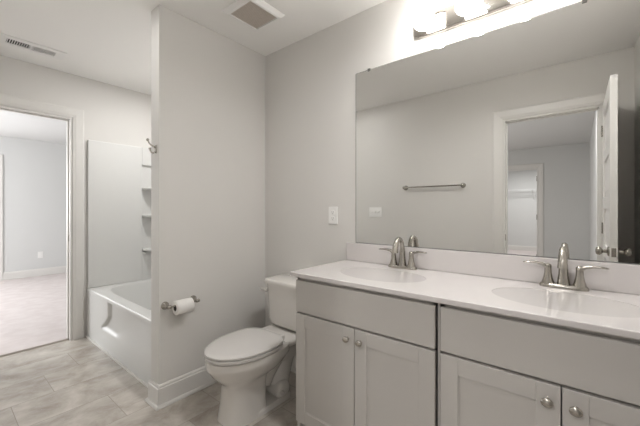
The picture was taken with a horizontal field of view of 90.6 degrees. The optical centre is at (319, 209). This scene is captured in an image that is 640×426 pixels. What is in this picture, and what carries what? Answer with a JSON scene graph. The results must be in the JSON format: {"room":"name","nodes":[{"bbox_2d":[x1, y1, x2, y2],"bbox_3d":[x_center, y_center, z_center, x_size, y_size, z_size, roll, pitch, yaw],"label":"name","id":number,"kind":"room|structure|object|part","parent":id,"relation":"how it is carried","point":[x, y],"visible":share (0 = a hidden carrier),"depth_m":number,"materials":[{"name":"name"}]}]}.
{"room":"bathroom","nodes":[
{"label":"bathroom","id":0,"kind":"room"},
{"bbox_2d":[0,136,65,271],"bbox_3d":[-5.226,-0.026,5.617,0.100,2.440,6.100,0,0,39],"label":"wall","id":1,"kind":"structure","parent":0,"point":[34,172],"depth_m":5.65,"materials":[{"name":"white paint"}]},
{"bbox_2d":[0,154,2,280],"bbox_3d":[-5.680,0.130,4.967,0.018,2.127,1.012,0,0,39],"label":"trim","id":2,"kind":"structure","parent":1,"relation":"attached to","point":[1,156],"depth_m":5.34,"materials":[{"name":"white paint"}]},
{"bbox_2d":[3,266,65,279],"bbox_3d":[-5.182,1.126,5.581,0.014,0.135,5.900,0,0,39],"label":"baseboard","id":3,"kind":"structure","parent":1,"relation":"attached to","point":[60,269],"depth_m":5.65,"materials":[{"name":"white paint"}]},
{"bbox_2d":[38,251,42,257],"bbox_3d":[-5.060,0.811,5.734,0.009,0.115,0.072,0,0,39],"label":"bedroom outlet","id":4,"kind":"object","parent":1,"relation":"attached to","point":[40,254],"visible":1,"depth_m":5.73,"materials":[{"name":"white plastic"}]},
{"bbox_2d":[0,55,150,339],"bbox_3d":[-2.321,-0.026,2.933,0.110,2.440,1.808,0,0,39],"label":"wall","id":5,"kind":"structure","parent":0,"point":[112,113],"depth_m":2.99,"materials":[{"name":"paint"}]},
{"bbox_2d":[0,338,68,356],"bbox_3d":[-2.533,1.189,2.658,0.032,0.010,0.683,0,0,39],"label":"trim","id":6,"kind":"structure","parent":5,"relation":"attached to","point":[15,352],"depth_m":2.73,"materials":[{"name":"silver"}]},
{"bbox_2d":[0,105,71,340],"bbox_3d":[-2.545,0.176,2.667,0.124,2.035,0.707,0,0,39],"label":"door frame","id":7,"kind":"structure","parent":5,"relation":"in","point":[4,108],"depth_m":2.91,"materials":[{"name":"white paint"}]},
{"bbox_2d":[0,93,83,339],"bbox_3d":[-2.491,0.130,2.624,0.018,2.127,0.891,0,0,39],"label":"trim","id":8,"kind":"structure","parent":5,"relation":"attached to","point":[77,115],"depth_m":2.92,"materials":[{"name":"white paint"}]},
{"bbox_2d":[0,273,297,425],"bbox_3d":[-2.133,1.216,3.095,8.082,0.056,6.100,0,0,39],"label":"floor","id":9,"kind":"structure","parent":0,"point":[73,382],"depth_m":2.18,"materials":[{"name":"tile"}]},
{"bbox_2d":[85,279,150,387],"bbox_3d":[-1.369,0.966,2.810,1.520,0.455,0.794,0,0,39],"label":"bathtub","id":10,"kind":"object","parent":9,"relation":"on","point":[118,315],"visible":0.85,"depth_m":2.56,"materials":[{"name":"white plastic"}]},
{"bbox_2d":[87,140,150,287],"bbox_3d":[-1.365,0.038,2.815,1.520,1.399,0.780,0,0,39],"label":"shower surround","id":11,"kind":"object","parent":10,"relation":"on","point":[118,175],"visible":0.33,"depth_m":3.16,"materials":[{"name":"white plastic"}]},
{"bbox_2d":[142,248,150,251],"bbox_3d":[-1.722,0.425,3.412,0.200,0.028,0.285,0,0,39],"label":"corner shelf","id":12,"kind":"object","parent":11,"relation":"attached to","point":[143,249],"depth_m":3.35,"materials":[{"name":"white plastic"}]},
{"bbox_2d":[88,279,150,324],"bbox_3d":[-1.366,0.914,2.814,1.520,0.350,0.784,0,0,39],"label":"tub basin","id":13,"kind":"object","parent":10,"relation":"in","point":[127,303],"depth_m":2.78,"materials":[{"name":"white plastic"}]},
{"bbox_2d":[204,274,297,425],"bbox_3d":[-0.364,0.837,1.997,0.430,0.713,0.771,0,0,39],"label":"toilet","id":14,"kind":"object","parent":9,"relation":"on","point":[252,366],"visible":0.9,"depth_m":1.83,"materials":[{"name":"white ceramic"}]},
{"bbox_3d":[-0.456,0.810,1.865,0.368,0.022,0.449,0,0,39],"label":"seat","id":15,"kind":"part","parent":14,"relation":"part of","materials":[{"name":"white plastic"}]},
{"bbox_3d":[-0.455,0.787,1.866,0.368,0.024,0.452,0,0,39],"label":"lid","id":16,"kind":"part","parent":14,"relation":"part of","materials":[{"name":"white plastic"}]},
{"bbox_3d":[-0.184,0.498,2.199,0.406,0.034,0.230,0,0,39],"label":"tank lid","id":17,"kind":"part","parent":14,"relation":"part of","materials":[{"name":"white ceramic"}]},
{"bbox_3d":[-0.180,0.661,2.203,0.380,0.291,0.207,0,0,39],"label":"tank","id":18,"kind":"part","parent":14,"relation":"part of","materials":[{"name":"white ceramic"}]},
{"bbox_2d":[296,277,440,425],"bbox_3d":[0.310,0.770,1.601,0.737,0.848,0.544,0,0,39],"label":"vanity cabinet","id":19,"kind":"object","parent":9,"relation":"on","point":[364,357],"depth_m":1.38,"materials":[{"name":"paint"}]},
{"bbox_3d":[0.019,0.810,1.535,0.356,0.556,0.020,0,0,39],"label":"door","id":20,"kind":"part","parent":19,"relation":"part of","materials":[{"name":"paint"}]},
{"bbox_3d":[0.117,0.582,1.425,0.033,0.027,0.027,0,0,39],"label":"knob","id":21,"kind":"part","parent":19,"relation":"part of","materials":[{"name":"silver metal"}]},
{"bbox_3d":[0.170,0.582,1.382,0.033,0.027,0.027,0,0,39],"label":"knob","id":22,"kind":"part","parent":19,"relation":"part of","materials":[{"name":"silver metal"}]},
{"bbox_3d":[0.158,0.442,1.422,0.716,0.162,0.020,0,0,39],"label":"drawer","id":23,"kind":"part","parent":19,"relation":"part of","materials":[{"name":"paint"}]},
{"bbox_3d":[0.298,0.810,1.308,0.356,0.556,0.020,0,0,39],"label":"door","id":24,"kind":"part","parent":19,"relation":"part of","materials":[{"name":"paint"}]},
{"bbox_3d":[0.456,0.720,1.203,0.009,0.748,0.023,0,0,39],"label":"filler strip","id":25,"kind":"part","parent":19,"relation":"part of","materials":[{"name":"grey wood"}]},
{"bbox_2d":[440,304,639,425],"bbox_3d":[0.878,0.770,1.138,0.726,0.848,0.544,0,0,39],"label":"vanity cabinet","id":26,"kind":"object","parent":9,"relation":"on","point":[496,369],"visible":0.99,"depth_m":1.00,"materials":[{"name":"paint"}]},
{"bbox_2d":[290,242,639,339],"bbox_3d":[0.589,0.344,1.385,1.500,0.269,0.528,0,0,39],"label":"countertop","id":27,"kind":"structure","parent":26,"relation":"on","point":[502,284],"depth_m":1.31,"materials":[{"name":"stone"}]},
{"bbox_2d":[340,268,425,282],"bbox_3d":[0.305,0.401,1.590,0.448,0.155,0.304,0,0,39],"label":"basin","id":28,"kind":"object","parent":27,"relation":"in","point":[380,275],"depth_m":1.56,"materials":[{"name":"white ceramic"}]},
{"bbox_2d":[379,237,426,269],"bbox_3d":[0.432,0.234,1.727,0.281,0.176,0.135,0,0,39],"label":"faucet","id":29,"kind":"object","parent":27,"relation":"on","point":[402,264],"visible":1,"depth_m":1.74,"materials":[{"name":"silver metal"}]},
{"bbox_3d":[0.383,0.237,1.812,0.099,0.034,0.024,0,0,31],"label":"lever","id":30,"kind":"part","parent":29,"relation":"part of","materials":[{"name":"silver metal"}]},
{"bbox_3d":[0.417,0.270,1.792,0.047,0.088,0.047,0,0,39],"label":"handle post","id":31,"kind":"part","parent":29,"relation":"part of","materials":[{"name":"silver metal"}]},
{"bbox_3d":[0.431,0.231,1.726,0.048,0.168,0.132,0,0,39],"label":"spout","id":32,"kind":"part","parent":29,"relation":"part of","materials":[{"name":"silver metal"}]},
{"bbox_3d":[0.458,0.314,1.759,0.164,0.017,0.054,0,0,39],"label":"plate","id":33,"kind":"part","parent":29,"relation":"part of","materials":[{"name":"silver metal"}]},
{"bbox_3d":[0.498,0.270,1.726,0.047,0.088,0.047,0,0,39],"label":"handle post","id":34,"kind":"part","parent":29,"relation":"part of","materials":[{"name":"silver metal"}]},
{"bbox_3d":[0.525,0.237,1.697,0.024,0.034,0.099,0,0,-43],"label":"lever","id":35,"kind":"part","parent":29,"relation":"part of","materials":[{"name":"silver metal"}]},
{"bbox_2d":[492,288,639,317],"bbox_3d":[0.866,0.401,1.133,0.448,0.155,0.304,0,0,39],"label":"basin","id":36,"kind":"object","parent":27,"relation":"in","point":[597,306],"depth_m":1.11,"materials":[{"name":"white ceramic"}]},
{"bbox_2d":[523,246,609,291],"bbox_3d":[0.981,0.234,1.279,0.281,0.176,0.135,0,0,39],"label":"faucet","id":37,"kind":"object","parent":27,"relation":"on","point":[563,281],"visible":1,"depth_m":1.28,"materials":[{"name":"silver metal"}]},
{"bbox_3d":[0.933,0.237,1.364,0.099,0.034,0.024,0,0,31],"label":"lever","id":38,"kind":"part","parent":37,"relation":"part of","materials":[{"name":"silver metal"}]},
{"bbox_3d":[0.967,0.270,1.343,0.047,0.088,0.047,0,0,39],"label":"handle post","id":39,"kind":"part","parent":37,"relation":"part of","materials":[{"name":"silver metal"}]},
{"bbox_3d":[0.980,0.231,1.278,0.048,0.168,0.132,0,0,39],"label":"spout","id":40,"kind":"part","parent":37,"relation":"part of","materials":[{"name":"silver metal"}]},
{"bbox_3d":[1.007,0.314,1.310,0.164,0.017,0.054,0,0,39],"label":"plate","id":41,"kind":"part","parent":37,"relation":"part of","materials":[{"name":"silver metal"}]},
{"bbox_3d":[1.047,0.270,1.278,0.047,0.088,0.047,0,0,39],"label":"handle post","id":42,"kind":"part","parent":37,"relation":"part of","materials":[{"name":"silver metal"}]},
{"bbox_3d":[1.074,0.237,1.249,0.024,0.034,0.099,0,0,-43],"label":"lever","id":43,"kind":"part","parent":37,"relation":"part of","materials":[{"name":"silver metal"}]},
{"bbox_3d":[0.590,0.810,1.070,0.356,0.556,0.020,0,0,39],"label":"door","id":44,"kind":"part","parent":26,"relation":"part of","materials":[{"name":"paint"}]},
{"bbox_3d":[0.688,0.582,0.960,0.033,0.027,0.027,0,0,39],"label":"knob","id":45,"kind":"part","parent":26,"relation":"part of","materials":[{"name":"silver metal"}]},
{"bbox_3d":[0.741,0.582,0.917,0.033,0.027,0.027,0,0,39],"label":"knob","id":46,"kind":"part","parent":26,"relation":"part of","materials":[{"name":"silver metal"}]},
{"bbox_3d":[0.868,0.810,0.843,0.355,0.556,0.020,0,0,39],"label":"door","id":47,"kind":"part","parent":26,"relation":"part of","materials":[{"name":"paint"}]},
{"bbox_2d":[0,0,385,143],"bbox_3d":[-2.133,-1.286,3.095,8.082,0.080,6.100,0,0,39],"label":"ceiling","id":48,"kind":"structure","parent":0,"point":[106,41],"depth_m":2.21,"materials":[{"name":"white paint"}]},
{"bbox_2d":[0,33,66,59],"bbox_3d":[-2.200,-1.243,2.417,0.175,0.007,0.395,0,0,39],"label":"ceiling vent","id":49,"kind":"object","parent":48,"relation":"in","point":[6,39],"visible":1,"depth_m":2.41,"materials":[{"name":"white plastic"}]},
{"bbox_2d":[222,0,284,30],"bbox_3d":[-0.418,-1.233,1.999,0.270,0.026,0.280,0,0,39],"label":"exhaust fan","id":50,"kind":"object","parent":48,"relation":"attached to","point":[256,14],"visible":1,"depth_m":1.98,"materials":[{"name":"white plastic"}]},
{"bbox_2d":[231,1,275,28],"bbox_3d":[-0.418,-1.230,1.999,0.202,0.009,0.212,0,0,39],"label":"grille","id":51,"kind":"object","parent":50,"relation":"attached to","point":[252,14],"depth_m":1.99,"materials":[{"name":"grey plastic"}]},
{"bbox_2d":[151,4,264,384],"bbox_3d":[-0.751,-0.026,2.278,0.109,2.440,0.839,0,0,39],"label":"wall partition","id":52,"kind":"structure","parent":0,"point":[208,87],"depth_m":2.15,"materials":[{"name":"paint"}]},
{"bbox_2d":[146,138,156,153],"bbox_3d":[-1.023,-0.387,1.921,0.020,0.089,0.058,0,0,39],"label":"robe hook","id":53,"kind":"object","parent":52,"relation":"attached to","point":[147,139],"visible":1,"depth_m":1.92,"materials":[{"name":"silver metal"}]},
{"bbox_2d":[161,295,199,309],"bbox_3d":[-0.868,0.587,1.993,0.069,0.048,0.231,0,0,39],"label":"toilet paper holder","id":54,"kind":"object","parent":52,"relation":"attached to","point":[165,305],"visible":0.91,"depth_m":1.93,"materials":[{"name":"silver metal"}]},
{"bbox_3d":[-0.925,0.587,1.923,0.069,0.048,0.048,0,0,39],"label":"post","id":55,"kind":"part","parent":54,"relation":"part of","materials":[{"name":"silver metal"}]},
{"bbox_2d":[172,297,194,314],"bbox_3d":[-0.852,0.599,1.976,0.085,0.085,0.107,0,0,39],"label":"toilet paper roll","id":56,"kind":"object","parent":54,"relation":"hanging from","point":[185,305],"visible":0.98,"depth_m":1.95,"materials":[{"name":"white paper"}]},
{"bbox_3d":[-0.810,0.587,2.064,0.069,0.048,0.048,0,0,39],"label":"post","id":57,"kind":"part","parent":54,"relation":"part of","materials":[{"name":"silver metal"}]},
{"bbox_2d":[145,366,216,410],"bbox_3d":[-0.760,1.126,2.267,0.165,0.135,0.867,0,0,39],"label":"baseboard","id":58,"kind":"structure","parent":52,"relation":"attached to","point":[160,396],"depth_m":1.99,"materials":[{"name":"white paint"}]},
{"bbox_2d":[265,0,637,326],"bbox_3d":[-0.157,-0.026,2.399,4.140,2.440,0.100,0,0,39],"label":"wall","id":59,"kind":"structure","parent":0,"point":[310,82],"depth_m":2.19,"materials":[{"name":"paint"}]},
{"bbox_2d":[291,355,295,372],"bbox_3d":[-0.133,1.126,2.297,0.825,0.135,0.028,0,0,39],"label":"baseboard","id":60,"kind":"structure","parent":59,"relation":"attached to","point":[293,367],"depth_m":2.34,"materials":[{"name":"white paint"}]},
{"bbox_2d":[329,207,337,223],"bbox_3d":[0.087,0.037,2.129,0.074,0.116,0.009,0,0,39],"label":"wall outlet","id":61,"kind":"object","parent":59,"relation":"attached to","point":[333,211],"visible":1,"depth_m":2.12,"materials":[{"name":"white plastic"}]},
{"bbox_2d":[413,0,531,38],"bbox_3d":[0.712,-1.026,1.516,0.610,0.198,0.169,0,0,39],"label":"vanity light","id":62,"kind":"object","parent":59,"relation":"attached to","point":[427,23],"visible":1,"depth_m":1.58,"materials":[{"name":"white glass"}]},
{"bbox_3d":[0.531,-1.013,1.619,0.099,0.171,0.099,0,0,39],"label":"lamp shade","id":63,"kind":"part","parent":62,"relation":"part of","materials":[{"name":"white glass"}]},
{"bbox_3d":[0.690,-1.013,1.489,0.099,0.171,0.099,0,0,39],"label":"lamp shade","id":64,"kind":"part","parent":62,"relation":"part of","materials":[{"name":"white glass"}]},
{"bbox_2d":[346,242,639,294],"bbox_3d":[0.753,0.266,1.579,1.491,0.113,0.020,0,0,39],"label":"backsplash","id":65,"kind":"structure","parent":59,"relation":"attached to","point":[621,278],"depth_m":1.48,"materials":[{"name":"stone"}]},
{"bbox_2d":[356,0,639,264],"bbox_3d":[0.780,-0.331,1.564,1.425,1.079,0.010,0,0,39],"label":"wall mirror","id":66,"kind":"object","parent":59,"relation":"attached to","point":[522,137],"visible":1,"depth_m":1.47,"materials":[{"name":"grey mirror"}]}
]}

